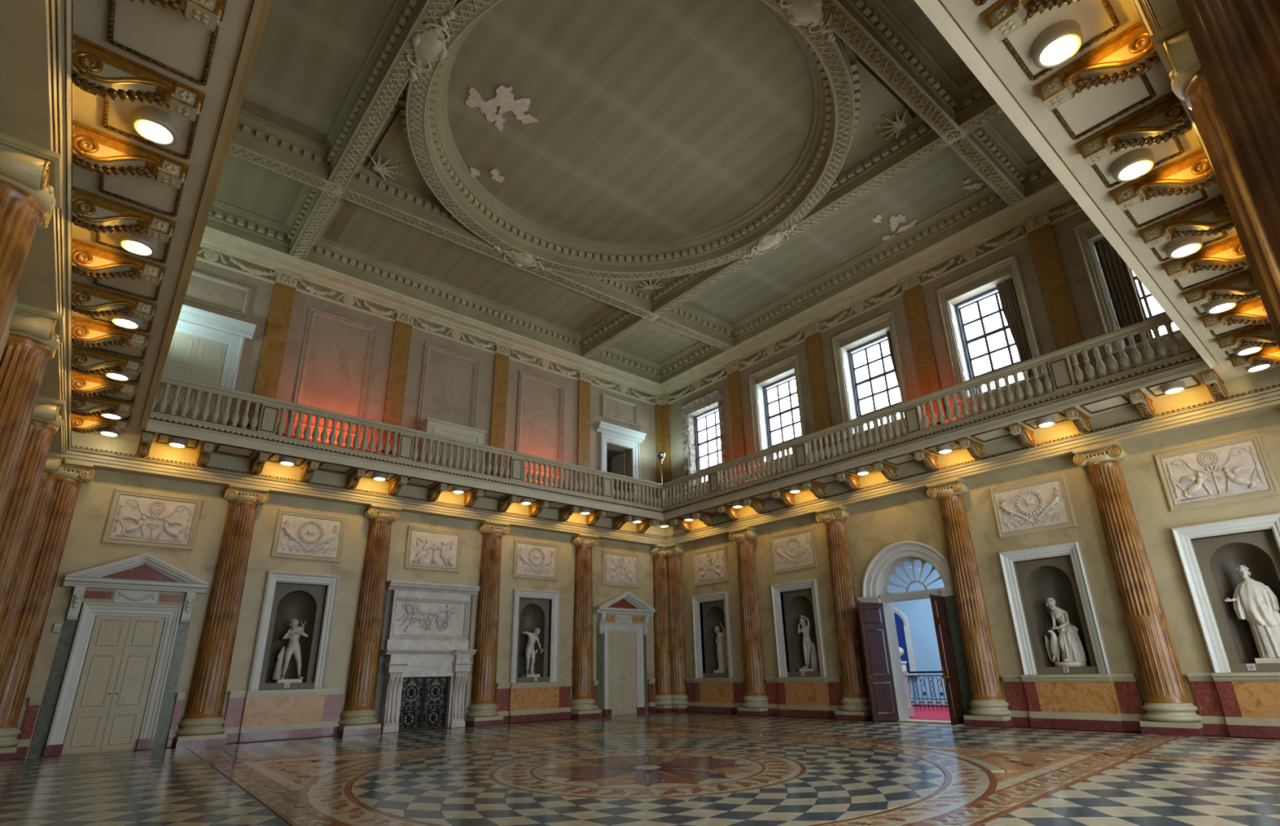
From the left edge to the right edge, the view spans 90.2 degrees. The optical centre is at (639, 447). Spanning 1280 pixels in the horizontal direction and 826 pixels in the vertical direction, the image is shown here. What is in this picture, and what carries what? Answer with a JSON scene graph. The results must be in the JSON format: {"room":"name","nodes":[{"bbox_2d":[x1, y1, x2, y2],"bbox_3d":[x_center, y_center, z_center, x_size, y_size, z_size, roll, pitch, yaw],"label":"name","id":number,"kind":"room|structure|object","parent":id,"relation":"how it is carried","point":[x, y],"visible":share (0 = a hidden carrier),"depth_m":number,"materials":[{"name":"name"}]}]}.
{"room":"historic interior","nodes":[
{"label":"historic interior","id":0,"kind":"room"},
{"bbox_2d":[0,293,17,362],"bbox_3d":[-7.202,-2.951,7.167,0.550,13.550,18.520,15,-25,-38],"label":"wall","id":1,"kind":"structure","parent":0,"point":[6,331],"depth_m":7.84,"materials":[{"name":"paint"}]},
{"bbox_2d":[0,0,74,454],"bbox_3d":[-6.808,-2.487,7.347,0.459,0.760,18.520,15,-25,-38],"label":"trim","id":2,"kind":"structure","parent":1,"relation":"attached to","point":[37,36],"depth_m":5.51,"materials":[{"name":"paint"}]},
{"bbox_2d":[14,259,657,759],"bbox_3d":[-6.271,1.516,19.911,18.210,13.550,1.000,15,-25,-38],"label":"wall","id":3,"kind":"structure","parent":0,"point":[333,382],"depth_m":18.22,"materials":[{"name":"paint"}]},
{"bbox_2d":[27,553,209,757],"bbox_3d":[-11.038,4.300,13.664,2.560,4.040,0.415,15,-25,-38],"label":"door","id":4,"kind":"structure","parent":3,"relation":"in","point":[145,588],"depth_m":13.65,"materials":[{"name":"white paint"}]},
{"bbox_2d":[101,488,203,551],"bbox_3d":[-11.199,1.665,14.723,1.680,1.240,0.108,14,-24,-37],"label":"relief plaque","id":5,"kind":"object","parent":3,"relation":"attached to","point":[135,518],"visible":1,"depth_m":14.69,"materials":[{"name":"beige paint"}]},
{"bbox_2d":[153,304,256,423],"bbox_3d":[-11.254,-1.821,15.994,2.240,3.420,0.620,15,-25,-38],"label":"door","id":6,"kind":"structure","parent":3,"relation":"in","point":[215,332],"depth_m":16.26,"materials":[{"name":"white paint"}]},
{"bbox_2d":[178,304,256,339],"bbox_3d":[-11.188,-3.318,16.399,2.240,0.330,0.320,15,-25,-38],"label":"hood","id":7,"kind":"object","parent":6,"relation":"attached to","point":[189,315],"depth_m":16.52,"materials":[{"name":"white paint"}]},
{"bbox_2d":[183,271,251,317],"bbox_3d":[-11.286,-4.105,16.778,1.740,0.870,0.070,15,-25,-38],"label":"wall panel","id":8,"kind":"object","parent":3,"relation":"attached to","point":[247,290],"visible":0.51,"depth_m":16.95,"materials":[{"name":"beige paint"}]},
{"bbox_2d":[246,269,301,430],"bbox_3d":[-9.954,-2.413,17.264,0.710,5.330,0.166,15,-25,-38],"label":"pilaster","id":9,"kind":"object","parent":3,"relation":"attached to","point":[268,376],"visible":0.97,"depth_m":17.47,"materials":[{"name":"stone"}]},
{"bbox_2d":[247,570,339,690],"bbox_3d":[-8.812,4.688,16.180,1.680,2.890,0.855,15,-25,-38],"label":"niche","id":10,"kind":"object","parent":3,"relation":"attached to","point":[282,603],"visible":0.96,"depth_m":16.22,"materials":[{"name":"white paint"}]},
{"bbox_2d":[257,682,314,690],"bbox_3d":[-8.814,5.893,15.790,1.236,0.151,0.630,15,-25,-38],"label":"shelf","id":11,"kind":"object","parent":10,"relation":"attached to","point":[261,686],"depth_m":15.54,"materials":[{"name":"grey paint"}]},
{"bbox_2d":[271,618,307,683],"bbox_3d":[-8.747,5.093,16.052,0.671,1.527,0.367,15,-25,-38],"label":"marble statue","id":12,"kind":"object","parent":10,"relation":"on","point":[294,633],"visible":1,"depth_m":15.98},
{"bbox_2d":[270,508,346,563],"bbox_3d":[-8.653,2.325,16.750,1.680,1.240,0.098,15,-25,-38],"label":"relief plaque","id":13,"kind":"object","parent":3,"relation":"attached to","point":[300,535],"visible":1,"depth_m":16.72,"materials":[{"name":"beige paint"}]},
{"bbox_2d":[15,679,655,758],"bbox_3d":[-5.747,7.077,17.441,16.404,1.100,0.260,15,-25,-38],"label":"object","id":14,"kind":"structure","parent":3,"relation":"attached to","point":[251,716],"depth_m":15.46,"materials":[{"name":"stone"}]},
{"bbox_2d":[293,306,377,440],"bbox_3d":[-8.728,-2.128,18.327,1.920,3.670,0.070,15,-25,-38],"label":"wall panel","id":15,"kind":"object","parent":3,"relation":"attached to","point":[313,313],"visible":0.91,"depth_m":18.38,"materials":[{"name":"paint"}]},
{"bbox_2d":[65,431,666,546],"bbox_3d":[-5.795,1.685,19.258,18.210,0.760,0.459,15,-25,-38],"label":"trim","id":16,"kind":"structure","parent":3,"relation":"attached to","point":[112,454],"depth_m":16.90,"materials":[{"name":"paint"}]},
{"bbox_2d":[381,308,416,456],"bbox_3d":[-7.374,-1.744,19.318,0.710,5.330,0.166,15,-25,-38],"label":"pilaster","id":17,"kind":"object","parent":3,"relation":"attached to","point":[397,379],"visible":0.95,"depth_m":19.50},
{"bbox_2d":[195,226,662,506],"bbox_3d":[-5.820,-1.582,20.353,18.210,5.630,0.605,15,-25,-38],"label":"trim","id":18,"kind":"structure","parent":3,"relation":"attached to","point":[218,248],"depth_m":19.93,"materials":[{"name":"paint"}]},
{"bbox_2d":[403,525,462,573],"bbox_3d":[-6.061,2.997,18.812,1.680,1.240,0.132,14,-24,-36],"label":"relief plaque","id":19,"kind":"object","parent":3,"relation":"attached to","point":[427,548],"visible":1,"depth_m":18.79,"materials":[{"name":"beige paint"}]},
{"bbox_2d":[413,342,479,449],"bbox_3d":[-6.113,-1.455,20.410,1.920,3.680,0.070,15,-25,-38],"label":"wall panel","id":20,"kind":"object","parent":3,"relation":"attached to","point":[428,347],"visible":0.79,"depth_m":20.71,"materials":[{"name":"paint"}]},
{"bbox_2d":[488,342,512,476],"bbox_3d":[-4.728,-1.059,21.423,0.710,5.330,0.166,15,-25,-38],"label":"pilaster","id":21,"kind":"object","parent":3,"relation":"attached to","point":[500,376],"visible":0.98,"depth_m":21.62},
{"bbox_2d":[508,588,559,683],"bbox_3d":[-3.521,6.060,20.391,1.680,2.890,0.855,15,-25,-38],"label":"niche","id":22,"kind":"object","parent":3,"relation":"attached to","point":[528,615],"visible":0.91,"depth_m":20.49,"materials":[{"name":"white paint"}]},
{"bbox_2d":[520,627,543,677],"bbox_3d":[-3.469,6.458,20.169,0.790,1.477,0.488,15,-25,-38],"label":"marble statue","id":23,"kind":"object","parent":22,"relation":"on","point":[530,651],"visible":1,"depth_m":20.18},
{"bbox_2d":[512,538,558,581],"bbox_3d":[-3.392,3.689,20.936,1.680,1.240,0.098,15,-25,-38],"label":"relief plaque","id":24,"kind":"object","parent":3,"relation":"attached to","point":[533,560],"visible":1,"depth_m":20.91,"materials":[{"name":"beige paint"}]},
{"bbox_2d":[515,370,564,479],"bbox_3d":[-3.490,-0.785,22.500,1.920,3.700,0.070,15,-25,-38],"label":"wall panel","id":25,"kind":"object","parent":3,"relation":"attached to","point":[522,375],"visible":0.84,"depth_m":22.66,"materials":[{"name":"paint"}]},
{"bbox_2d":[577,369,593,493],"bbox_3d":[-2.049,-0.364,23.555,0.710,5.330,0.166,15,-25,-38],"label":"pilaster","id":26,"kind":"object","parent":3,"relation":"attached to","point":[584,378],"visible":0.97,"depth_m":23.75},
{"bbox_2d":[601,393,636,426],"bbox_3d":[-0.805,-1.486,25.155,1.740,0.940,0.070,15,-25,-38],"label":"wall panel","id":27,"kind":"object","parent":3,"relation":"attached to","point":[603,396],"visible":1,"depth_m":25.12,"materials":[{"name":"beige paint"}]},
{"bbox_2d":[602,550,639,588],"bbox_3d":[-0.678,4.392,23.096,1.680,1.240,0.108,14,-24,-37],"label":"relief plaque","id":28,"kind":"object","parent":3,"relation":"attached to","point":[620,569],"visible":1,"depth_m":23.08,"materials":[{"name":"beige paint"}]},
{"bbox_2d":[595,421,646,502],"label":"door","id":29,"kind":"structure","parent":3,"relation":"in","point":[610,460],"depth_m":24.88,"materials":[{"name":"white paint"}]},
{"bbox_2d":[595,421,646,443],"bbox_3d":[-0.706,-0.600,24.742,2.240,0.330,0.320,15,-25,-38],"label":"hood","id":30,"kind":"object","parent":29,"relation":"attached to","point":[606,428],"depth_m":24.64,"materials":[{"name":"white paint"}]},
{"bbox_2d":[592,591,655,715],"bbox_3d":[-0.502,7.031,22.049,2.560,4.040,0.415,15,-25,-38],"label":"door","id":31,"kind":"structure","parent":3,"relation":"in","point":[623,619],"depth_m":22.05,"materials":[{"name":"white paint"}]},
{"bbox_2d":[71,0,1279,533],"bbox_3d":[-0.007,-0.964,12.848,18.210,0.709,18.520,15,-25,-38],"label":"gallery","id":32,"kind":"object","parent":3,"relation":"attached to","point":[192,61],"visible":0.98,"depth_m":7.41,"materials":[{"name":"paint"}]},
{"bbox_2d":[110,311,143,329],"bbox_3d":[-7.727,-1.925,9.613,0.380,0.140,0.380,15,-25,-38],"label":"recessed light","id":33,"kind":"object","parent":32,"relation":"attached to","point":[131,322],"visible":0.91,"depth_m":9.55,"materials":[{"name":"white"}]},
{"bbox_2d":[119,229,158,257],"bbox_3d":[-6.245,-2.541,7.952,0.380,0.140,0.380,15,-25,-38],"label":"recessed light","id":34,"kind":"object","parent":32,"relation":"attached to","point":[141,245],"visible":0.98,"depth_m":7.88,"materials":[{"name":"white"}]},
{"bbox_2d":[132,106,181,146],"bbox_3d":[-4.763,-3.157,6.290,0.380,0.140,0.380,15,-25,-38],"label":"recessed light","id":35,"kind":"object","parent":32,"relation":"attached to","point":[154,125],"visible":1,"depth_m":6.22,"materials":[{"name":"white"}]},
{"bbox_2d":[416,417,486,472],"bbox_3d":[-5.720,0.173,19.336,1.920,1.680,0.650,15,-25,-38],"label":"tall cabinet","id":36,"kind":"object","parent":32,"relation":"on","point":[428,424],"visible":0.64,"depth_m":19.16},
{"bbox_2d":[654,394,671,504],"bbox_3d":[0.942,0.337,25.724,0.509,5.330,0.509,15,-25,-38],"label":"pilaster","id":37,"kind":"object","parent":32,"relation":"on","point":[661,411],"visible":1,"depth_m":26.11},
{"bbox_2d":[150,313,1198,511],"bbox_3d":[-0.024,-1.775,13.133,15.630,1.010,15.940,15,-25,-38],"label":"balustrade","id":38,"kind":"object","parent":32,"relation":"on","point":[1063,380],"visible":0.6,"depth_m":16.60,"materials":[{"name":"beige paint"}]},
{"bbox_2d":[1031,19,1083,69],"bbox_3d":[3.693,-3.558,5.654,0.380,0.140,0.380,15,-25,-38],"label":"recessed light","id":39,"kind":"object","parent":32,"relation":"attached to","point":[1060,42],"visible":1,"depth_m":5.59,"materials":[{"name":"white"}]},
{"bbox_2d":[1110,147,1155,182],"bbox_3d":[5.437,-3.106,7.041,0.380,0.140,0.380,15,-25,-38],"label":"recessed light","id":40,"kind":"object","parent":32,"relation":"attached to","point":[1134,164],"visible":1,"depth_m":6.97,"materials":[{"name":"white"}]},
{"bbox_2d":[1160,380,1186,394],"bbox_3d":[10.665,-1.201,12.764,0.380,0.140,0.380,15,-25,-38],"label":"recessed light","id":41,"kind":"object","parent":32,"relation":"attached to","point":[1174,387],"visible":1,"depth_m":12.68,"materials":[{"name":"white"}]},
{"bbox_2d":[1164,233,1203,258],"bbox_3d":[7.181,-2.654,8.429,0.380,0.140,0.380,15,-25,-38],"label":"recessed light","id":42,"kind":"object","parent":32,"relation":"attached to","point":[1184,246],"visible":0.97,"depth_m":8.37,"materials":[{"name":"white"}]},
{"bbox_2d":[1203,296,1237,314],"bbox_3d":[8.924,-2.202,9.817,0.380,0.140,0.380,15,-25,-38],"label":"recessed light","id":43,"kind":"object","parent":32,"relation":"attached to","point":[1219,306],"visible":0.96,"depth_m":9.77,"materials":[{"name":"white"}]},
{"bbox_2d":[1232,341,1262,355],"bbox_3d":[10.668,-1.750,11.205,0.380,0.140,0.380,15,-25,-38],"label":"recessed light","id":44,"kind":"object","parent":32,"relation":"attached to","point":[1251,349],"visible":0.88,"depth_m":11.16,"materials":[{"name":"white"}]},
{"bbox_2d":[205,0,1059,383],"bbox_3d":[-0.136,-7.141,15.023,19.410,1.310,19.720,15,-25,-38],"label":"ceiling","id":45,"kind":"structure","parent":0,"point":[648,189],"depth_m":15.33,"materials":[{"name":"paint"}]},
{"bbox_2d":[0,703,1279,825],"bbox_3d":[2.551,6.104,13.066,27.210,0.305,21.720,15,-25,-38],"label":"floor","id":46,"kind":"structure","parent":0,"point":[685,768],"depth_m":8.45,"materials":[{"name":"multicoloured stone"}]},
{"bbox_2d":[0,132,62,342],"bbox_3d":[-5.726,0.144,4.917,0.930,5.860,0.941,15,-25,-38],"label":"column","id":47,"kind":"structure","parent":46,"relation":"on","point":[31,175],"depth_m":5.63,"materials":[{"name":"beige stone"}]},
{"bbox_2d":[0,302,64,522],"bbox_3d":[-7.952,1.070,7.413,0.930,5.860,0.941,15,-25,-38],"label":"column","id":48,"kind":"structure","parent":46,"relation":"on","point":[35,335],"depth_m":8.00,"materials":[{"name":"beige stone"}]},
{"bbox_2d":[0,395,66,623],"bbox_3d":[-10.216,2.011,9.952,0.930,5.860,0.941,15,-25,-38],"label":"column","id":49,"kind":"structure","parent":46,"relation":"on","point":[48,414],"depth_m":10.38,"materials":[{"name":"beige stone"}]},
{"bbox_2d":[0,452,94,761],"bbox_3d":[-12.453,3.038,12.736,1.306,5.860,1.306,15,-25,-38],"label":"column","id":50,"kind":"structure","parent":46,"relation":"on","point":[29,597],"depth_m":12.83,"materials":[{"name":"beige stone"}]},
{"bbox_2d":[173,483,269,748],"bbox_3d":[-9.817,3.803,15.066,0.941,5.860,0.930,15,-25,-38],"label":"column","id":51,"kind":"structure","parent":46,"relation":"on","point":[201,726],"depth_m":14.73,"materials":[{"name":"beige stone"}]},
{"bbox_2d":[337,503,402,736],"bbox_3d":[-7.236,4.472,17.120,0.941,5.860,0.930,15,-25,-38],"label":"column","id":52,"kind":"structure","parent":46,"relation":"on","point":[357,716],"depth_m":16.78,"materials":[{"name":"beige stone"}]},
{"bbox_2d":[373,580,479,733],"bbox_3d":[-5.820,5.704,17.677,2.640,3.850,0.560,15,-25,-38],"label":"chimneypiece","id":53,"kind":"object","parent":46,"relation":"on","point":[426,628],"visible":1,"depth_m":17.68,"materials":[{"name":"white stone"}]},
{"bbox_2d":[398,676,448,729],"bbox_3d":[-5.912,6.940,17.386,1.325,1.290,0.048,15,-25,-38],"label":"gate","id":54,"kind":"object","parent":53,"relation":"attached to","point":[422,704],"visible":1,"depth_m":17.39,"materials":[{"name":"metal"}]},
{"bbox_2d":[465,520,510,726],"bbox_3d":[-4.591,5.158,19.225,0.941,5.860,0.930,15,-25,-38],"label":"column","id":55,"kind":"structure","parent":46,"relation":"on","point":[482,707],"depth_m":18.87,"materials":[{"name":"beige stone"}]},
{"bbox_2d":[569,533,601,719],"bbox_3d":[-1.911,5.853,21.358,0.941,5.860,0.930,15,-25,-38],"label":"column","id":56,"kind":"structure","parent":46,"relation":"on","point":[582,702],"depth_m":21.02,"materials":[{"name":"beige stone"}]},
{"bbox_2d":[648,543,688,712],"bbox_3d":[1.069,6.544,23.498,1.306,5.860,1.306,15,-25,-38],"label":"column pair","id":57,"kind":"object","parent":46,"relation":"on","point":[670,673],"visible":0.92,"depth_m":23.18,"materials":[{"name":"beige stone"}]},
{"bbox_2d":[728,526,768,715],"bbox_3d":[3.631,5.576,20.902,0.930,5.860,0.941,15,-25,-38],"label":"column","id":58,"kind":"structure","parent":46,"relation":"on","point":[756,699],"depth_m":20.57,"materials":[{"name":"beige stone"}]},
{"bbox_2d":[814,505,871,720],"bbox_3d":[5.911,4.628,18.346,0.930,5.860,0.941,15,-25,-38],"label":"column","id":59,"kind":"structure","parent":46,"relation":"on","point":[855,702],"depth_m":18.02,"materials":[{"name":"beige stone"}]},
{"bbox_2d":[906,671,948,710],"bbox_3d":[10.415,7.250,19.043,0.080,1.160,7.400,15,-25,-38],"label":"stair railing","id":60,"kind":"object","parent":46,"relation":"on","point":[924,693],"visible":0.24,"depth_m":20.44,"materials":[{"name":"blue metal"}]},
{"bbox_2d":[925,477,1013,727],"bbox_3d":[8.158,3.695,15.827,0.930,5.860,0.941,15,-25,-38],"label":"column","id":61,"kind":"structure","parent":46,"relation":"on","point":[989,706],"depth_m":15.48,"materials":[{"name":"beige stone"}]},
{"bbox_2d":[1072,440,1205,736],"bbox_3d":[10.357,2.780,13.361,0.930,5.860,0.941,15,-25,-38],"label":"column","id":62,"kind":"structure","parent":46,"relation":"on","point":[1170,710],"depth_m":13.02,"materials":[{"name":"beige stone"}]},
{"bbox_2d":[1150,17,1279,348],"bbox_3d":[4.525,-0.411,3.950,0.941,5.860,0.930,15,-25,-38],"label":"column","id":63,"kind":"structure","parent":46,"relation":"on","point":[1173,44],"depth_m":4.63,"materials":[{"name":"beige stone"}]},
{"bbox_2d":[1175,0,1279,267],"bbox_3d":[2.135,-1.100,1.851,0.941,5.860,0.930,15,-25,-38],"label":"column","id":64,"kind":"structure","parent":46,"relation":"on","point":[1236,43],"depth_m":1.94,"materials":[{"name":"beige stone"}]},
{"bbox_2d":[886,560,947,704],"bbox_3d":[9.833,5.213,20.600,7.600,6.300,10.100,15,-25,-38],"label":"wall","id":65,"kind":"structure","parent":0,"point":[919,614],"depth_m":24.58,"materials":[{"name":"blue paint"}]},
{"bbox_2d":[893,606,918,675],"bbox_3d":[10.002,7.646,25.340,0.150,2.650,1.700,15,-25,-38],"label":"niche","id":66,"kind":"object","parent":65,"relation":"attached to","point":[902,624],"visible":0.38,"depth_m":24.95,"materials":[{"name":"white paint"}]},
{"bbox_2d":[668,210,1279,736],"bbox_3d":[7.183,0.778,18.615,0.550,13.550,18.520,15,-25,-38],"label":"wall","id":67,"kind":"structure","parent":0,"point":[872,526],"depth_m":15.94,"materials":[{"name":"paint"}]},
{"bbox_2d":[680,388,726,489],"bbox_3d":[2.608,-0.255,24.594,0.680,3.490,2.200,15,-25,-38],"label":"window","id":68,"kind":"structure","parent":67,"relation":"in","point":[690,426],"depth_m":25.01,"materials":[{"name":"paint"}]},
{"bbox_2d":[687,414,697,485],"bbox_3d":[2.074,0.115,25.162,0.400,2.950,0.050,15,-25,-38],"label":"shutter","id":69,"kind":"object","parent":68,"relation":"attached to","point":[691,420],"depth_m":25.21,"materials":[{"name":"paint"}]},
{"bbox_2d":[692,545,728,586],"bbox_3d":[2.500,4.246,22.871,0.108,1.240,1.680,14,-24,-37],"label":"relief plaque","id":70,"kind":"object","parent":67,"relation":"attached to","point":[710,566],"visible":1,"depth_m":22.84,"materials":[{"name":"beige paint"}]},
{"bbox_2d":[692,591,733,678],"bbox_3d":[2.763,6.601,22.302,0.855,2.890,1.680,15,-25,-38],"label":"niche","id":71,"kind":"object","parent":67,"relation":"attached to","point":[714,613],"visible":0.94,"depth_m":22.49,"materials":[{"name":"white paint"}]},
{"bbox_2d":[713,622,728,672],"bbox_3d":[2.813,6.914,22.113,0.366,1.660,0.509,15,-25,-38],"label":"marble statue","id":72,"kind":"object","parent":71,"relation":"on","point":[721,640],"visible":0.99,"depth_m":21.98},
{"bbox_2d":[724,360,747,485],"bbox_3d":[3.509,-0.641,23.098,0.166,5.330,0.710,15,-25,-38],"label":"pilaster","id":73,"kind":"object","parent":67,"relation":"attached to","point":[732,370],"visible":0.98,"depth_m":23.30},
{"bbox_2d":[748,353,807,466],"bbox_3d":[4.892,-1.204,22.034,0.680,3.490,2.200,15,-25,-38],"label":"window","id":74,"kind":"structure","parent":67,"relation":"in","point":[761,418],"depth_m":22.42,"materials":[{"name":"beige paint"}]},
{"bbox_2d":[755,384,769,462],"bbox_3d":[4.357,-0.834,22.602,0.400,2.950,0.050,15,-25,-38],"label":"shutter","id":75,"kind":"object","parent":74,"relation":"attached to","point":[762,425],"depth_m":22.63,"materials":[{"name":"white paint"}]},
{"bbox_2d":[770,527,817,573],"bbox_3d":[4.848,3.270,20.238,0.098,1.240,1.680,15,-25,-38],"label":"relief plaque","id":76,"kind":"object","parent":67,"relation":"attached to","point":[796,550],"visible":1,"depth_m":20.20,"materials":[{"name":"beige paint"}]},
{"bbox_2d":[771,578,827,677],"bbox_3d":[5.092,5.633,19.691,0.855,2.890,1.680,15,-25,-38],"label":"niche","id":77,"kind":"object","parent":67,"relation":"attached to","point":[806,602],"visible":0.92,"depth_m":19.86,"materials":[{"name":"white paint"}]},
{"bbox_2d":[797,615,819,671],"bbox_3d":[5.114,5.969,19.517,0.360,1.628,0.550,15,-25,-38],"label":"marble statue","id":78,"kind":"object","parent":77,"relation":"on","point":[809,646],"visible":1,"depth_m":19.36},
{"bbox_2d":[801,320,834,459],"bbox_3d":[5.789,-1.589,20.542,0.166,5.330,0.710,15,-25,-38],"label":"pilaster","id":79,"kind":"object","parent":67,"relation":"attached to","point":[812,335],"visible":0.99,"depth_m":20.75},
{"bbox_2d":[831,310,909,439],"bbox_3d":[7.144,-2.140,19.509,0.680,3.490,2.200,15,-25,-38],"label":"window","id":80,"kind":"structure","parent":67,"relation":"in","point":[847,384],"depth_m":19.87,"materials":[{"name":"beige paint"}]},
{"bbox_2d":[840,347,859,434],"bbox_3d":[6.609,-1.770,20.077,0.400,2.950,0.050,15,-25,-38],"label":"shutter","id":81,"kind":"object","parent":80,"relation":"attached to","point":[846,370],"depth_m":20.11,"materials":[{"name":"white paint"}]},
{"bbox_2d":[857,541,971,724],"bbox_3d":[7.403,4.782,16.896,0.720,4.572,3.000,15,-25,-38],"label":"door frame","id":82,"kind":"structure","parent":67,"relation":"in","point":[876,581],"depth_m":17.19,"materials":[{"name":"white paint"}]},
{"bbox_2d":[857,602,899,721],"bbox_3d":[6.321,5.645,16.981,0.864,2.980,0.187,8,-21,-23],"label":"door leaf","id":83,"kind":"structure","parent":82,"relation":"attached to","point":[879,675],"depth_m":16.93,"materials":[{"name":"brown wood"}]},
{"bbox_2d":[929,594,964,725],"bbox_3d":[7.530,5.136,15.606,0.187,2.980,0.864,-19,-26,41],"label":"door leaf","id":84,"kind":"structure","parent":82,"relation":"attached to","point":[950,676],"depth_m":15.51,"materials":[{"name":"brown wood"}]},
{"bbox_2d":[897,271,946,428],"bbox_3d":[8.036,-2.523,18.023,0.166,5.330,0.710,15,-25,-38],"label":"pilaster","id":85,"kind":"object","parent":67,"relation":"attached to","point":[926,362],"visible":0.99,"depth_m":18.20,"materials":[{"name":"stone"}]},
{"bbox_2d":[660,181,1186,505],"bbox_3d":[6.684,-2.221,19.282,0.605,5.630,18.520,15,-25,-38],"label":"trim","id":86,"kind":"structure","parent":67,"relation":"attached to","point":[1002,228],"depth_m":19.16,"materials":[{"name":"paint"}]},
{"bbox_2d":[665,366,1279,545],"bbox_3d":[6.804,1.041,18.180,0.459,0.760,18.520,15,-25,-38],"label":"trim","id":87,"kind":"structure","parent":67,"relation":"attached to","point":[1256,393],"depth_m":15.06,"materials":[{"name":"paint"}]},
{"bbox_2d":[684,671,1279,738],"bbox_3d":[6.993,6.427,16.351,0.260,1.100,16.714,15,-25,-38],"label":"wainscoting","id":88,"kind":"structure","parent":67,"relation":"attached to","point":[1237,704],"depth_m":13.61,"materials":[{"name":"stone"}]},
{"bbox_2d":[935,253,1044,403],"bbox_3d":[9.370,-3.065,17.013,0.680,3.490,2.200,15,-25,-38],"label":"window","id":89,"kind":"structure","parent":67,"relation":"in","point":[957,344],"depth_m":17.35,"materials":[{"name":"beige paint"}]},
{"bbox_2d":[946,301,970,397],"bbox_3d":[8.835,-2.695,17.581,0.400,2.950,0.050,15,-25,-38],"label":"shutter","id":90,"kind":"object","parent":89,"relation":"attached to","point":[961,352],"depth_m":17.62,"materials":[{"name":"white paint"}]},
{"bbox_2d":[995,278,1033,377],"bbox_3d":[9.820,-3.094,16.605,0.100,2.916,0.500,15,-25,-38],"label":"curtain","id":91,"kind":"object","parent":89,"relation":"hanging from","point":[1006,291],"visible":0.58,"depth_m":16.72,"materials":[{"name":"fabric"}]},
{"bbox_2d":[1011,273,1033,358],"bbox_3d":[9.926,-3.149,16.358,0.400,2.950,0.050,15,-25,-38],"label":"shutter","id":92,"kind":"object","parent":89,"relation":"attached to","point":[1013,277],"depth_m":16.27,"materials":[{"name":"white paint"}]},
{"bbox_2d":[989,474,1077,538],"bbox_3d":[9.320,1.412,15.225,0.098,1.240,1.680,15,-25,-38],"label":"relief plaque","id":93,"kind":"object","parent":67,"relation":"attached to","point":[1042,504],"visible":1,"depth_m":15.18,"materials":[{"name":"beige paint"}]},
{"bbox_2d":[998,542,1111,674],"bbox_3d":[9.582,3.767,14.656,0.855,2.890,1.680,15,-25,-38],"label":"niche","id":94,"kind":"object","parent":67,"relation":"attached to","point":[1064,580],"visible":0.9,"depth_m":14.77,"materials":[{"name":"white paint"}]},
{"bbox_2d":[1044,597,1087,666],"bbox_3d":[9.564,4.167,14.481,0.684,1.507,0.607,-8,-20,18],"label":"marble statue","id":95,"kind":"object","parent":94,"relation":"on","point":[1068,640],"visible":1,"depth_m":14.31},
{"bbox_2d":[1035,666,1098,674],"bbox_3d":[9.640,4.969,14.262,0.630,0.151,1.236,15,-25,-38],"label":"shelf","id":96,"kind":"object","parent":94,"relation":"attached to","point":[1039,669],"depth_m":14.03,"materials":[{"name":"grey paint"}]},
{"bbox_2d":[1020,208,1089,384],"bbox_3d":[10.235,-3.437,15.558,0.166,5.330,0.710,15,-25,-38],"label":"pilaster","id":97,"kind":"object","parent":67,"relation":"attached to","point":[1060,304],"visible":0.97,"depth_m":15.77,"materials":[{"name":"stone"}]},
{"bbox_2d":[1073,219,1181,354],"bbox_3d":[11.590,-3.988,14.525,0.680,3.490,2.200,15,-25,-38],"label":"window","id":98,"kind":"structure","parent":67,"relation":"in","point":[1107,314],"depth_m":15.05,"materials":[{"name":"beige paint"}]},
{"bbox_2d":[1088,239,1125,347],"bbox_3d":[11.055,-3.618,15.092,0.400,2.950,0.050,15,-25,-38],"label":"shutter","id":99,"kind":"object","parent":98,"relation":"attached to","point":[1111,313],"depth_m":15.06,"materials":[{"name":"white paint"}]},
{"bbox_2d":[1093,238,1153,346],"bbox_3d":[11.302,-3.710,14.944,0.100,2.916,0.560,15,-25,-38],"label":"curtain","id":100,"kind":"object","parent":98,"relation":"hanging from","point":[1123,291],"visible":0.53,"depth_m":14.95,"materials":[{"name":"fabric"}]},
{"bbox_2d":[1153,432,1279,511],"bbox_3d":[11.488,0.511,12.794,0.108,1.240,1.680,14,-24,-37],"label":"relief plaque","id":101,"kind":"object","parent":67,"relation":"attached to","point":[1238,468],"visible":1,"depth_m":12.75,"materials":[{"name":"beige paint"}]},
{"bbox_2d":[1170,512,1279,672],"bbox_3d":[11.745,2.868,12.232,0.855,2.890,1.680,15,-25,-38],"label":"niche","id":102,"kind":"object","parent":67,"relation":"attached to","point":[1218,557],"visible":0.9,"depth_m":12.46,"materials":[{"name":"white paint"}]},
{"bbox_2d":[1224,564,1279,663],"bbox_3d":[11.711,3.136,12.128,0.450,1.805,0.759,15,-25,-38],"label":"marble statue","id":103,"kind":"object","parent":102,"relation":"on","point":[1254,602],"visible":1,"depth_m":11.98,"materials":[{"name":"stone"}]},
{"bbox_2d":[1228,662,1279,672],"bbox_3d":[11.802,4.070,11.838,0.630,0.151,1.236,15,-25,-38],"label":"shelf","id":104,"kind":"object","parent":102,"relation":"attached to","point":[1233,667],"depth_m":11.82,"materials":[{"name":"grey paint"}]},
{"bbox_3d":[6.107,-3.629,6.033,18.210,13.550,0.550,15,-25,-38],"label":"wall","id":105,"kind":"structure","parent":0,"visible":0},
{"bbox_2d":[1131,0,1219,185],"bbox_3d":[5.791,-3.131,6.268,18.210,0.760,0.459,15,-25,-38],"label":"trim","id":106,"kind":"structure","parent":105,"relation":"attached to","point":[1155,15],"depth_m":4.93,"materials":[{"name":"paint"}]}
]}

